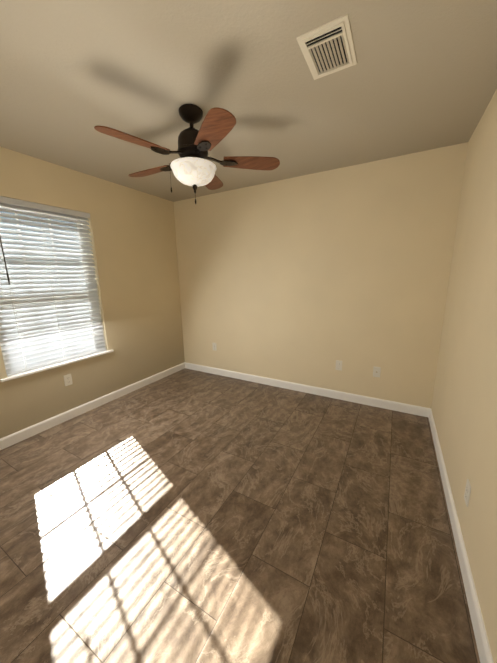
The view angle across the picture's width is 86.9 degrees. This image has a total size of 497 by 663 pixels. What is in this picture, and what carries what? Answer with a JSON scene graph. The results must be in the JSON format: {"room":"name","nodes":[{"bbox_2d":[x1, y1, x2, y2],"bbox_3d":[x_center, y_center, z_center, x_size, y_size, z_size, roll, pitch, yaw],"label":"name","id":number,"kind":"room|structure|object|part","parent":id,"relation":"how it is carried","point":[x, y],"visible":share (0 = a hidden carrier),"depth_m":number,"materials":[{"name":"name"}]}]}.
{"room":"empty bedroom","nodes":[
{"label":"empty bedroom","id":0,"kind":"room"},
{"bbox_2d":[0,147,184,438],"bbox_3d":[-2.080,-0.181,2.230,0.150,2.560,4.065,6,14,29],"label":"wall","id":1,"kind":"structure","parent":0,"point":[133,240],"depth_m":2.99,"materials":[{"name":"paint"}]},
{"bbox_2d":[0,206,96,359],"bbox_3d":[-1.943,-0.424,2.523,0.068,1.470,0.910,6,14,29],"label":"window","id":2,"kind":"structure","parent":1,"relation":"in","point":[52,242],"depth_m":2.56,"materials":[{"name":"white plastic"}]},
{"bbox_2d":[0,196,106,375],"bbox_3d":[-1.864,-0.416,2.480,0.080,1.466,0.906,6,14,29],"label":"window blind slats","id":3,"kind":"object","parent":2,"relation":"attached to","point":[41,332],"visible":0.94,"depth_m":2.44,"materials":[{"name":"white plastic"}]},
{"bbox_2d":[0,350,113,381],"bbox_3d":[-1.850,0.314,2.633,0.108,0.022,1.010,6,14,29],"label":"window sill","id":4,"kind":"structure","parent":1,"relation":"attached to","point":[12,377],"depth_m":2.50,"materials":[{"name":"white wood"}]},
{"bbox_2d":[63,374,72,385],"bbox_3d":[-1.824,0.490,2.655,0.008,0.115,0.070,6,14,29],"label":"electrical outlet","id":5,"kind":"object","parent":1,"relation":"attached to","point":[67,379],"visible":1,"depth_m":2.65,"materials":[{"name":"beige plastic"}]},
{"bbox_2d":[0,363,183,449],"bbox_3d":[-1.990,0.914,2.421,0.014,0.095,4.065,6,14,29],"label":"baseboard","id":6,"kind":"structure","parent":1,"relation":"attached to","point":[23,434],"depth_m":2.76,"materials":[{"name":"white wood"}]},
{"bbox_2d":[0,368,479,662],"bbox_3d":[-0.583,1.159,1.674,3.230,0.120,4.065,6,14,29],"label":"floor","id":7,"kind":"structure","parent":0,"point":[185,515],"depth_m":1.46,"materials":[{"name":"tile"}]},
{"bbox_2d":[0,0,496,201],"bbox_3d":[-0.625,-1.345,1.144,3.530,0.120,4.365,6,14,29],"label":"ceiling","id":8,"kind":"structure","parent":0,"point":[420,76],"depth_m":1.43,"materials":[{"name":"beige paint"}]},
{"bbox_2d":[94,104,279,203],"bbox_3d":[-0.402,-1.131,1.734,1.077,0.550,1.114,6,14,29],"label":"fan","id":9,"kind":"object","parent":8,"relation":"hanging from","point":[193,167],"visible":1,"depth_m":1.62,"materials":[{"name":"brown wood"}]},
{"bbox_3d":[-0.359,-1.032,1.739,0.298,0.110,0.298,6,14,29],"label":"lamp shade","id":10,"kind":"part","parent":9,"relation":"part of","materials":[{"name":"white glass"}]},
{"bbox_3d":[-0.384,-1.130,1.728,0.534,0.550,0.555,6,14,29],"label":"motor","id":11,"kind":"part","parent":9,"relation":"part of","materials":[{"name":"brown metal"}]},
{"bbox_2d":[296,13,356,79],"bbox_3d":[0.377,-1.314,1.234,0.215,0.011,0.290,6,14,29],"label":"ceiling vent","id":12,"kind":"object","parent":8,"relation":"in","point":[327,48],"visible":1,"depth_m":1.21,"materials":[{"name":"white metal"}]},
{"bbox_2d":[173,142,467,407],"bbox_3d":[0.420,-0.432,3.220,3.530,2.560,0.150,6,14,29],"label":"wall","id":13,"kind":"structure","parent":0,"point":[309,279],"depth_m":2.85,"materials":[{"name":"paint"}]},
{"bbox_2d":[212,343,216,350],"bbox_3d":[-0.493,0.219,3.792,0.070,0.115,0.008,6,14,29],"label":"electrical outlet","id":14,"kind":"object","parent":13,"relation":"attached to","point":[214,346],"visible":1,"depth_m":3.79,"materials":[{"name":"beige plastic"}]},
{"bbox_2d":[184,362,427,416],"bbox_3d":[0.403,0.672,3.378,3.180,0.095,0.014,6,14,29],"label":"baseboard","id":15,"kind":"structure","parent":13,"relation":"attached to","point":[381,403],"depth_m":3.13,"materials":[{"name":"white wood"}]},
{"bbox_2d":[335,360,341,370],"bbox_3d":[1.021,0.383,2.966,0.070,0.115,0.008,6,14,29],"label":"electrical outlet","id":16,"kind":"object","parent":13,"relation":"attached to","point":[338,365],"visible":1,"depth_m":2.96,"materials":[{"name":"beige plastic"}]},
{"bbox_2d":[373,366,380,377],"bbox_3d":[1.358,0.430,2.780,0.070,0.115,0.016,6,14,29],"label":"outlet","id":17,"kind":"object","parent":13,"relation":"attached to","point":[376,371],"visible":1,"depth_m":2.78,"materials":[{"name":"beige plastic"}]},
{"bbox_2d":[431,89,496,662],"bbox_3d":[0.837,0.126,0.549,0.150,2.560,4.215,6,14,29],"label":"wall","id":18,"kind":"structure","parent":0,"point":[464,406],"depth_m":1.46,"materials":[{"name":"paint"}]},
{"bbox_2d":[428,408,493,662],"bbox_3d":[0.820,1.193,0.883,0.014,0.095,4.065,6,14,29],"label":"baseboard","id":19,"kind":"structure","parent":18,"relation":"attached to","point":[483,645],"depth_m":1.23,"materials":[{"name":"white wood"}]},
{"bbox_2d":[464,479,470,506],"bbox_3d":[1.102,0.812,1.322,0.008,0.115,0.070,6,14,29],"label":"electrical outlet","id":20,"kind":"object","parent":18,"relation":"attached to","point":[467,493],"visible":0.98,"depth_m":1.31,"materials":[{"name":"beige plastic"}]}
]}

